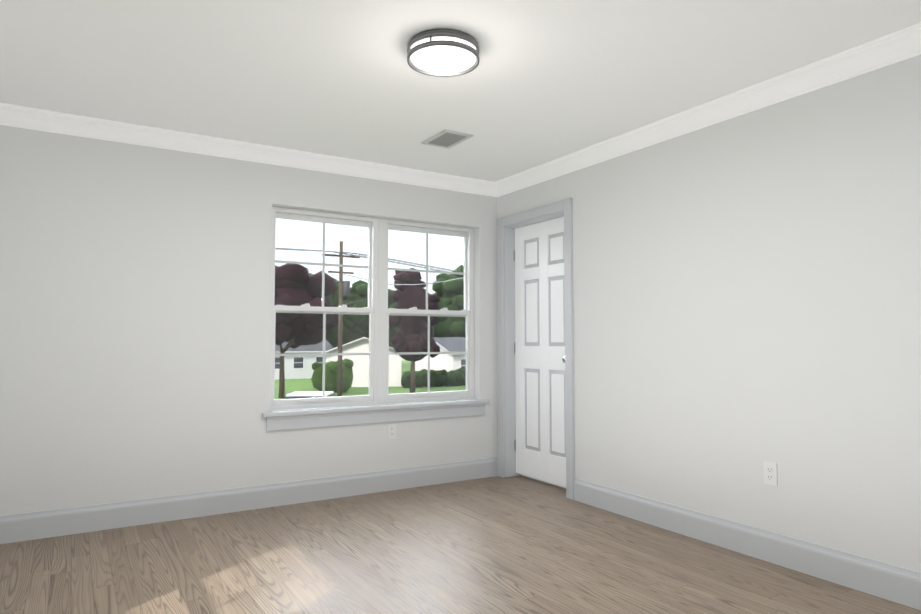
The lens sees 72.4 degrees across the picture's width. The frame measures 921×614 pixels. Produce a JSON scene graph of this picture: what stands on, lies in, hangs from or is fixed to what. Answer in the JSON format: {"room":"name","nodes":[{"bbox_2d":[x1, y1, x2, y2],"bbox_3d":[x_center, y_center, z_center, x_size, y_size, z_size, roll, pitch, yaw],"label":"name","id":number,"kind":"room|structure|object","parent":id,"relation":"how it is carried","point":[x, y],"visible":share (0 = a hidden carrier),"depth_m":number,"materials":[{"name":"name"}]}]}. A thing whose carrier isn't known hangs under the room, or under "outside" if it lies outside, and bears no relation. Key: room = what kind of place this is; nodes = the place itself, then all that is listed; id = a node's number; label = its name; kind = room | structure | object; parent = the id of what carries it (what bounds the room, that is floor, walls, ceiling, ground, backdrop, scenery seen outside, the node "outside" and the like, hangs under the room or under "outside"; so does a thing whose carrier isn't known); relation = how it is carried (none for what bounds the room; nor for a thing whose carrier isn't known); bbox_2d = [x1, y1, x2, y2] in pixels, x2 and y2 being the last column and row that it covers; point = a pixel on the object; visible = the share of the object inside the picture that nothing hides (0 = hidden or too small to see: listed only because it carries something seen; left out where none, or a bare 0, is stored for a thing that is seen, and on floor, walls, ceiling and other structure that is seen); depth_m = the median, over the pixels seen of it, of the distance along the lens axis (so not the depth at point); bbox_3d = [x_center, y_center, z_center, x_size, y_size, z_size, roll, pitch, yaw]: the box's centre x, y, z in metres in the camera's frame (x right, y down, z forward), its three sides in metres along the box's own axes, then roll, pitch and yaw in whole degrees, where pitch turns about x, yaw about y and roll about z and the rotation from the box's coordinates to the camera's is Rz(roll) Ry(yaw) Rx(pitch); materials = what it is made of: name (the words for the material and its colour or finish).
{"room":"empty bedroom","nodes":[
{"label":"empty bedroom","id":0,"kind":"room"},
{"bbox_2d":[0,125,496,515],"bbox_3d":[-1.279,0.135,4.385,3.950,2.420,0.172,2,-4,-32],"label":"wall","id":1,"kind":"structure","parent":0,"point":[135,302],"depth_m":3.92,"materials":[{"name":"white paint"}]},
{"bbox_2d":[0,103,495,195],"bbox_3d":[-1.213,-1.030,4.334,3.420,0.098,0.090,2,-4,-32],"label":"crown molding","id":2,"kind":"structure","parent":1,"relation":"attached to","point":[10,115],"depth_m":4.12,"materials":[{"name":"white"}]},
{"bbox_2d":[0,457,496,543],"bbox_3d":[-1.212,1.265,4.256,3.588,0.150,0.016,2,-4,-32],"label":"baseboard","id":3,"kind":"structure","parent":1,"relation":"attached to","point":[20,527],"depth_m":4.06,"materials":[{"name":"white paint"}]},
{"bbox_2d":[269,207,473,410],"bbox_3d":[-0.630,0.030,4.831,1.694,1.416,0.089,2,-4,-32],"label":"window","id":4,"kind":"structure","parent":1,"relation":"in","point":[377,311],"depth_m":4.79,"materials":[{"name":"white plastic"}]},
{"bbox_2d":[262,399,489,416],"bbox_3d":[-0.567,0.749,4.715,1.825,0.030,0.126,2,-4,-32],"label":"sill","id":5,"kind":"structure","parent":1,"relation":"attached to","point":[294,412],"depth_m":4.60,"materials":[{"name":"white paint"}]},
{"bbox_2d":[266,404,485,430],"bbox_3d":[-0.550,0.810,4.683,1.765,0.094,0.024,2,-4,-32],"label":"apron","id":6,"kind":"object","parent":1,"relation":"attached to","point":[325,420],"visible":0.81,"depth_m":4.61,"materials":[{"name":"white paint"}]},
{"bbox_2d":[387,423,395,438],"bbox_3d":[-0.513,0.928,4.708,0.070,0.114,0.008,2,-4,-32],"label":"electrical outlet","id":7,"kind":"object","parent":1,"relation":"attached to","point":[391,430],"visible":1,"depth_m":4.71,"materials":[{"name":"white plastic"}]},
{"bbox_2d":[0,476,920,613],"bbox_3d":[0.101,1.285,2.083,3.950,0.120,5.430,2,-4,-32],"label":"floor","id":8,"kind":"structure","parent":0,"point":[508,545],"depth_m":3.10,"materials":[{"name":"brown wood"}]},
{"bbox_2d":[0,0,920,181],"bbox_3d":[0.101,-1.267,2.219,3.950,0.150,5.430,2,-4,-32],"label":"ceiling","id":9,"kind":"structure","parent":0,"point":[544,81],"depth_m":3.00,"materials":[{"name":"white paint"}]},
{"bbox_2d":[407,29,478,76],"bbox_3d":[-0.076,-1.116,2.790,0.320,0.090,0.320,2,-4,-32],"label":"ceiling light","id":10,"kind":"object","parent":9,"relation":"attached to","point":[443,59],"depth_m":2.71,"materials":[{"name":"white glass"}]},
{"bbox_2d":[421,129,472,148],"bbox_3d":[-0.088,-1.087,4.087,0.210,0.010,0.310,2,-4,-32],"label":"ceiling vent","id":11,"kind":"object","parent":9,"relation":"in","point":[446,138],"visible":0.94,"depth_m":4.07,"materials":[{"name":"grey metal"}]},
{"bbox_2d":[522,475,565,488],"bbox_3d":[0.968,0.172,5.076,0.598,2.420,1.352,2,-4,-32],"label":"threshold","id":12,"kind":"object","parent":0,"point":[544,481],"depth_m":4.94,"materials":[{"name":"white paint"}]},
{"bbox_2d":[497,55,920,571],"bbox_3d":[1.759,0.065,3.070,0.160,2.420,5.258,2,-4,-32],"label":"wall","id":13,"kind":"structure","parent":0,"point":[746,295],"depth_m":3.23,"materials":[{"name":"white paint"}]},
{"bbox_2d":[497,198,574,499],"bbox_3d":[0.621,0.305,4.882,0.182,2.133,0.918,2,-4,-32],"label":"door frame","id":14,"kind":"structure","parent":13,"relation":"attached to","point":[508,225],"depth_m":5.14,"materials":[{"name":"white"}]},
{"bbox_2d":[514,216,565,487],"bbox_3d":[0.635,0.336,4.894,0.100,2.018,0.752,2,-4,-32],"label":"door leaf","id":15,"kind":"structure","parent":13,"relation":"in","point":[540,440],"depth_m":4.93,"materials":[{"name":"white"}]},
{"bbox_2d":[492,22,920,196],"bbox_3d":[1.611,-1.094,3.134,0.090,0.098,5.098,2,-4,-32],"label":"crown molding","id":16,"kind":"structure","parent":13,"relation":"attached to","point":[893,48],"depth_m":3.33,"materials":[{"name":"white wood"}]},
{"bbox_2d":[574,478,920,609],"bbox_3d":[1.889,1.179,2.631,0.016,0.150,4.156,2,-4,-32],"label":"baseboard","id":17,"kind":"structure","parent":13,"relation":"attached to","point":[893,583],"depth_m":3.16,"materials":[{"name":"white paint"}]},
{"bbox_2d":[763,461,777,485],"bbox_3d":[1.565,0.842,3.182,0.008,0.114,0.070,2,-4,-32],"label":"electrical outlet","id":18,"kind":"object","parent":13,"relation":"attached to","point":[770,473],"visible":1,"depth_m":3.18,"materials":[{"name":"white plastic"}]},
{"label":"outside","id":19,"kind":"structure","parent":0,"visible":0},
{"bbox_2d":[275,248,463,284],"bbox_3d":[-2.060,-2.253,29.587,98.109,3.652,39.628,2,-4,-32],"label":"wires","id":20,"kind":"object","parent":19,"point":[365,255],"depth_m":37.99,"materials":[{"name":"black"}]},
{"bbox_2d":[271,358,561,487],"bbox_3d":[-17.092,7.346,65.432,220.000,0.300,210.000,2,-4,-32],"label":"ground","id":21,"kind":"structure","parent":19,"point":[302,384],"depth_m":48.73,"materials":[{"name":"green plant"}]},
{"bbox_2d":[275,340,332,379],"bbox_3d":[-18.525,4.989,63.496,9.700,4.198,7.700,2,-4,-32],"label":"house","id":22,"kind":"structure","parent":21,"relation":"on","point":[305,370],"depth_m":61.19,"materials":[{"name":"grey"}]},
{"bbox_2d":[274,263,337,397],"bbox_3d":[-11.453,1.512,40.958,6.969,8.745,6.755,2,-4,-32],"label":"plum","id":23,"kind":"object","parent":21,"relation":"on","point":[290,294],"depth_m":39.71,"materials":[{"name":"purple plant"}]},
{"bbox_2d":[309,270,351,344],"bbox_3d":[-19.560,1.687,79.951,11.237,12.535,9.722,2,-4,-32],"label":"treeline","id":24,"kind":"object","parent":21,"relation":"on","point":[332,334],"depth_m":79.73,"materials":[{"name":"green plant"}]},
{"bbox_2d":[311,358,353,392],"bbox_3d":[-9.145,5.062,45.180,3.036,2.722,2.261,2,-4,-32],"label":"bush","id":25,"kind":"object","parent":21,"relation":"on","point":[331,383],"depth_m":44.44,"materials":[{"name":"green plant"}]},
{"bbox_2d":[325,241,367,395],"bbox_3d":[-6.509,0.889,38.193,4.020,9.696,0.460,2,-4,-32],"label":"utility pole","id":26,"kind":"object","parent":21,"relation":"on","point":[340,316],"depth_m":37.75,"materials":[{"name":"brown wood"}]},
{"bbox_2d":[349,287,363,334],"bbox_3d":[-16.729,2.541,85.544,11.269,11.424,8.841,2,-4,-32],"label":"treeline","id":27,"kind":"object","parent":21,"relation":"on","point":[356,328],"depth_m":83.15,"materials":[{"name":"green plant"}]},
{"bbox_2d":[325,337,400,386],"bbox_3d":[-8.215,4.584,54.002,6.700,3.998,7.700,0,-3,-8],"label":"house","id":28,"kind":"structure","parent":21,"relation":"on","point":[395,374],"depth_m":50.52,"materials":[{"name":"white"}]},
{"bbox_2d":[332,280,399,347],"bbox_3d":[-13.668,2.309,85.931,12.655,11.929,9.656,2,-4,-32],"label":"treeline","id":29,"kind":"object","parent":21,"relation":"on","point":[360,319],"depth_m":83.20,"materials":[{"name":"green plant"}]},
{"bbox_2d":[389,268,439,392],"bbox_3d":[-3.505,1.637,44.892,3.700,8.914,3.835,2,-4,-32],"label":"plum","id":30,"kind":"object","parent":21,"relation":"on","point":[398,277],"depth_m":43.98,"materials":[{"name":"purple plant"}]},
{"bbox_2d":[401,368,465,387],"bbox_3d":[-0.971,5.815,51.355,8.631,1.639,1.652,2,-4,-32],"label":"hedge","id":31,"kind":"object","parent":21,"relation":"on","point":[443,380],"depth_m":50.16,"materials":[{"name":"green plant"}]},
{"bbox_2d":[415,337,465,371],"bbox_3d":[1.792,4.881,59.576,10.700,3.998,7.700,2,-4,-32],"label":"house","id":32,"kind":"structure","parent":21,"relation":"on","point":[438,359],"depth_m":55.81,"materials":[{"name":"white"}]},
{"bbox_2d":[432,264,465,336],"bbox_3d":[0.446,1.252,74.636,10.865,12.841,7.546,2,-4,-32],"label":"trees","id":33,"kind":"object","parent":21,"relation":"on","point":[454,327],"depth_m":71.42,"materials":[{"name":"green plant"}]},
{"bbox_3d":[2.588,5.471,33.566,220.000,0.058,11.800,2,-4,-32],"label":"road","id":34,"kind":"object","parent":21,"relation":"on","visible":0},
{"bbox_2d":[285,391,334,409],"bbox_3d":[-6.606,4.465,27.708,1.800,1.380,4.500,0,-3,0],"label":"car","id":35,"kind":"object","parent":34,"relation":"on","point":[308,393],"depth_m":27.05,"materials":[{"name":"white paint"}]}
]}

